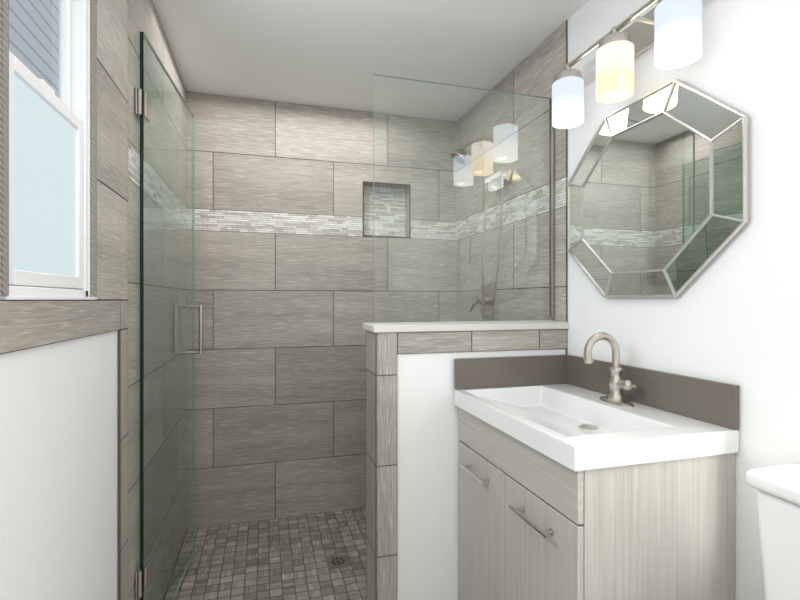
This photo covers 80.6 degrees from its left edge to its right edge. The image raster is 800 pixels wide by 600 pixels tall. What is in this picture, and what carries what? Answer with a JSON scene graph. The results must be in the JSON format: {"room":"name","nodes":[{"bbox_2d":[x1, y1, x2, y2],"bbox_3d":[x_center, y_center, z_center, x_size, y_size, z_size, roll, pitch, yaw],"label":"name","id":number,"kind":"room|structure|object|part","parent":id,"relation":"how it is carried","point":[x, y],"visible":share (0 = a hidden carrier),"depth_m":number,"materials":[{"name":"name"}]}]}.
{"room":"bathroom","nodes":[
{"label":"bathroom","id":0,"kind":"room"},
{"bbox_2d":[0,0,116,599],"bbox_3d":[-0.702,0.120,0.791,0.064,2.560,3.808,0,0,-16],"label":"wall","id":1,"kind":"structure","parent":0,"point":[58,471],"depth_m":1.03,"materials":[{"name":"white paint"}]},
{"bbox_2d":[0,0,96,296],"bbox_3d":[-0.725,-0.584,0.996,0.019,1.151,0.452,0,0,-16],"label":"trim","id":2,"kind":"structure","parent":1,"relation":"attached to","point":[4,147],"depth_m":0.79,"materials":[{"name":"white wood"}]},
{"bbox_2d":[1,0,96,299],"bbox_3d":[-0.754,-0.460,0.996,0.070,0.920,0.441,0,0,-16],"label":"window","id":3,"kind":"structure","parent":1,"relation":"in","point":[48,187],"depth_m":1.01,"materials":[{"name":"white plastic"}]},
{"bbox_2d":[0,0,127,599],"bbox_3d":[-0.722,0.060,0.989,0.008,2.440,1.060,0,0,-16],"label":"tiles","id":4,"kind":"structure","parent":1,"relation":"attached to","point":[26,324],"depth_m":1.33,"materials":[{"name":"tile"}]},
{"bbox_2d":[127,0,186,599],"bbox_3d":[-1.030,0.060,2.065,0.008,2.440,1.178,0,0,-16],"label":"tiles","id":5,"kind":"structure","parent":1,"relation":"attached to","point":[143,16],"depth_m":1.86,"materials":[{"name":"ceramic"}]},
{"bbox_2d":[128,140,186,229],"bbox_3d":[-1.030,-0.450,2.065,0.008,0.120,1.178,0,0,-16],"label":"mosaic tile strip","id":6,"kind":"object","parent":5,"relation":"attached to","point":[133,165],"depth_m":1.82,"materials":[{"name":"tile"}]},
{"bbox_2d":[140,32,202,599],"bbox_3d":[-0.931,0.174,1.979,0.129,2.168,0.759,0,0,-16],"label":"shower door","id":7,"kind":"structure","parent":5,"relation":"attached to","point":[142,313],"depth_m":1.87,"materials":[{"name":"clear glass"}]},
{"bbox_2d":[135,87,150,599],"bbox_3d":[-0.880,0.145,1.613,0.030,1.710,0.084,0,0,-11],"label":"shower door hinges","id":8,"kind":"object","parent":7,"relation":"attached to","point":[147,116],"visible":0.88,"depth_m":1.60,"materials":[{"name":"silver metal"}]},
{"bbox_3d":[-1.008,0.140,2.247,0.129,0.244,0.026,0,0,-16],"label":"handle","id":9,"kind":"part","parent":7,"relation":"part of","materials":[{"name":"silver metal"}]},
{"bbox_2d":[163,508,365,599],"bbox_3d":[-0.275,1.284,2.380,1.633,0.008,0.988,0,0,-16],"label":"floor","id":10,"kind":"structure","parent":0,"point":[280,559],"depth_m":2.32,"materials":[{"name":"tile"}]},
{"bbox_2d":[325,554,350,569],"bbox_3d":[-0.302,1.280,2.306,0.110,0.007,0.110,0,0,-16],"label":"drain","id":11,"kind":"object","parent":10,"relation":"in","point":[338,561],"visible":1,"depth_m":2.31,"materials":[{"name":"silver metal"}]},
{"bbox_2d":[152,0,588,121],"bbox_3d":[0.089,-1.210,1.018,1.883,0.100,4.008,0,0,-16],"label":"ceiling","id":12,"kind":"structure","parent":0,"point":[338,54],"depth_m":2.17,"materials":[{"name":"white paint"}]},
{"bbox_2d":[568,0,799,599],"bbox_3d":[0.946,0.120,1.264,0.100,2.560,4.008,0,0,-16],"label":"wall","id":13,"kind":"structure","parent":0,"point":[730,314],"depth_m":1.24,"materials":[{"name":"white paint"}]},
{"bbox_2d":[457,20,567,353],"bbox_3d":[0.531,0.060,2.518,0.008,2.440,1.168,0,0,-16],"label":"tiles","id":14,"kind":"structure","parent":13,"relation":"attached to","point":[539,68],"depth_m":2.33,"materials":[{"name":"ceramic"}]},
{"bbox_2d":[450,139,505,320],"bbox_3d":[0.421,-0.359,2.561,0.176,1.147,0.432,0,0,-16],"label":"shower fixture","id":15,"kind":"object","parent":14,"relation":"attached to","point":[495,179],"depth_m":2.57,"materials":[{"name":"silver metal"}]},
{"bbox_2d":[457,177,567,239],"bbox_3d":[0.531,-0.450,2.518,0.008,0.120,1.168,0,0,-16],"label":"mosaic tile strip","id":16,"kind":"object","parent":14,"relation":"attached to","point":[560,193],"depth_m":2.33,"materials":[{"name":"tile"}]},
{"bbox_2d":[454,354,738,430],"bbox_3d":[0.552,0.284,1.530,0.505,0.118,0.737,0,0,-16],"label":"backsplash","id":17,"kind":"structure","parent":13,"relation":"attached to","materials":[{"name":"grey"}]},
{"bbox_2d":[552,0,701,128],"bbox_3d":[0.725,-0.796,1.549,0.165,0.263,0.606,0,0,-16],"label":"sconce","id":18,"kind":"object","parent":13,"relation":"attached to","point":[670,31],"visible":1,"depth_m":1.49,"materials":[{"name":"white glass"}]},
{"bbox_3d":[0.632,-0.742,1.778,0.114,0.153,0.114,0,0,-16],"label":"lamp shade","id":19,"kind":"part","parent":18,"relation":"part of","materials":[{"name":"white glass"}]},
{"bbox_3d":[0.701,-0.742,1.540,0.114,0.153,0.114,0,0,-16],"label":"lamp shade","id":20,"kind":"part","parent":18,"relation":"part of","materials":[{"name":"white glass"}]},
{"bbox_3d":[0.768,-0.742,1.305,0.114,0.153,0.114,0,0,-16],"label":"lamp shade","id":21,"kind":"part","parent":18,"relation":"part of","materials":[{"name":"white glass"}]},
{"bbox_2d":[567,79,748,297],"bbox_3d":[0.791,-0.337,1.572,0.025,0.660,0.745,0,0,-16],"label":"mirror","id":22,"kind":"object","parent":13,"relation":"attached to","point":[658,195],"visible":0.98,"depth_m":1.48,"materials":[{"name":"clear glass"}]},
{"bbox_3d":[0.089,1.344,1.018,1.883,0.112,4.008,0,0,-16],"label":"floor","id":23,"kind":"structure","parent":0,"visible":0},
{"bbox_2d":[397,349,564,599],"bbox_3d":[0.283,0.704,1.933,0.807,1.168,0.164,0,0,-16],"label":"wall","id":24,"kind":"structure","parent":23,"relation":"on","point":[428,440],"depth_m":1.80,"materials":[{"name":"white paint"}]},
{"bbox_2d":[366,331,377,599],"bbox_3d":[-0.109,0.700,1.821,0.008,1.160,0.180,0,0,-16],"label":"tiles","id":25,"kind":"structure","parent":24,"relation":"attached to","point":[371,461],"depth_m":1.81,"materials":[{"name":"tile"}]},
{"bbox_2d":[363,320,568,332],"bbox_3d":[0.273,0.106,1.930,0.826,0.028,0.204,0,0,-16],"label":"wall cap","id":26,"kind":"object","parent":24,"relation":"on","point":[431,327],"visible":0.9,"depth_m":1.83,"materials":[{"name":"grey stone"}]},
{"bbox_2d":[373,74,553,323],"bbox_3d":[0.280,-0.389,1.932,0.794,0.962,0.020,0,0,-16],"label":"glass wall","id":27,"kind":"structure","parent":26,"relation":"on","point":[551,221],"depth_m":1.94,"materials":[{"name":"clear glass"}]},
{"bbox_2d":[377,329,567,599],"bbox_3d":[0.303,0.700,1.849,0.815,1.160,0.008,0,0,-16],"label":"tiles","id":28,"kind":"structure","parent":24,"relation":"attached to","point":[390,346],"depth_m":1.75,"materials":[{"name":"tile"}]},
{"bbox_3d":[0.250,1.284,0.550,1.633,0.008,2.820,0,0,-16],"label":"floor","id":29,"kind":"structure","parent":23,"relation":"on","visible":0},
{"bbox_2d":[454,332,738,599],"bbox_3d":[0.544,0.694,1.528,0.522,1.173,0.737,0,0,-16],"label":"bathroom vanity","id":30,"kind":"object","parent":29,"relation":"on","point":[587,476],"visible":1,"depth_m":1.26,"materials":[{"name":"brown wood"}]},
{"bbox_3d":[0.308,0.602,1.464,0.033,0.016,0.555,0,0,-16],"label":"handle","id":31,"kind":"part","parent":30,"relation":"part of","materials":[{"name":"silver metal"}]},
{"bbox_2d":[583,332,636,407],"bbox_3d":[0.679,0.225,1.558,0.153,0.235,0.161,0,0,-16],"label":"faucet","id":32,"kind":"object","parent":30,"relation":"on","point":[615,398],"depth_m":1.56,"materials":[{"name":"silver metal"}]},
{"bbox_2d":[746,463,799,599],"bbox_3d":[0.680,0.828,0.783,0.672,0.905,0.472,0,0,-16],"label":"toilet","id":33,"kind":"object","parent":29,"relation":"on","point":[778,499],"visible":1,"depth_m":1.00,"materials":[{"name":"white ceramic"}]},
{"bbox_3d":[-0.500,0.120,2.892,1.783,2.560,0.120,0,0,-16],"label":"wall","id":34,"kind":"structure","parent":0,"visible":0},
{"bbox_2d":[186,92,456,529],"bbox_3d":[-0.410,0.060,2.851,1.633,2.440,0.008,0,0,-16],"label":"tiles","id":35,"kind":"structure","parent":34,"relation":"attached to","point":[279,397],"depth_m":2.79,"materials":[{"name":"tile"}]},
{"bbox_2d":[186,208,456,239],"bbox_3d":[-0.410,-0.450,2.851,1.633,0.120,0.008,0,0,-16],"label":"mosaic tile strip","id":36,"kind":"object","parent":35,"relation":"attached to","point":[242,221],"depth_m":2.79,"materials":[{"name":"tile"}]},
{"bbox_2d":[362,182,363,236],"bbox_3d":[-0.240,-0.560,2.947,0.008,0.340,0.098,0,0,-16],"label":"niche","id":37,"kind":"object","parent":34,"relation":"attached to","point":[363,210],"visible":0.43,"depth_m":2.90,"materials":[{"name":"tile"}]},
{"bbox_2d":[364,186,404,236],"bbox_3d":[-0.107,-0.560,3.032,0.309,0.340,0.008,0,0,-16],"label":"wall","id":38,"kind":"structure","parent":34,"relation":"attached to","point":[368,210],"depth_m":3.03,"materials":[{"name":"tile"}]},
{"bbox_2d":[362,235,410,237],"bbox_3d":[-0.095,-0.394,2.989,0.309,0.008,0.098,0,0,-16],"label":"wall","id":39,"kind":"structure","parent":34,"relation":"attached to","point":[385,236],"depth_m":2.94,"materials":[{"name":"tile"}]},
{"bbox_2d":[363,181,409,188],"bbox_3d":[-0.095,-0.726,2.989,0.309,0.008,0.098,0,0,-16],"label":"wall","id":40,"kind":"structure","parent":34,"relation":"attached to","point":[384,185],"depth_m":2.98,"materials":[{"name":"tile"}]},
{"bbox_2d":[405,186,410,236],"bbox_3d":[0.050,-0.560,3.030,0.008,0.340,0.098,0,0,-16],"label":"niche","id":41,"kind":"object","parent":34,"relation":"attached to","point":[407,209],"depth_m":3.01,"materials":[{"name":"tile"}]},
{"label":"outside","id":42,"kind":"structure","parent":0,"visible":0},
{"bbox_2d":[9,0,58,287],"bbox_3d":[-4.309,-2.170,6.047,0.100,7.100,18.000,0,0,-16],"label":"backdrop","id":43,"kind":"structure","parent":42,"point":[19,7],"depth_m":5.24,"materials":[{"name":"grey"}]}
]}

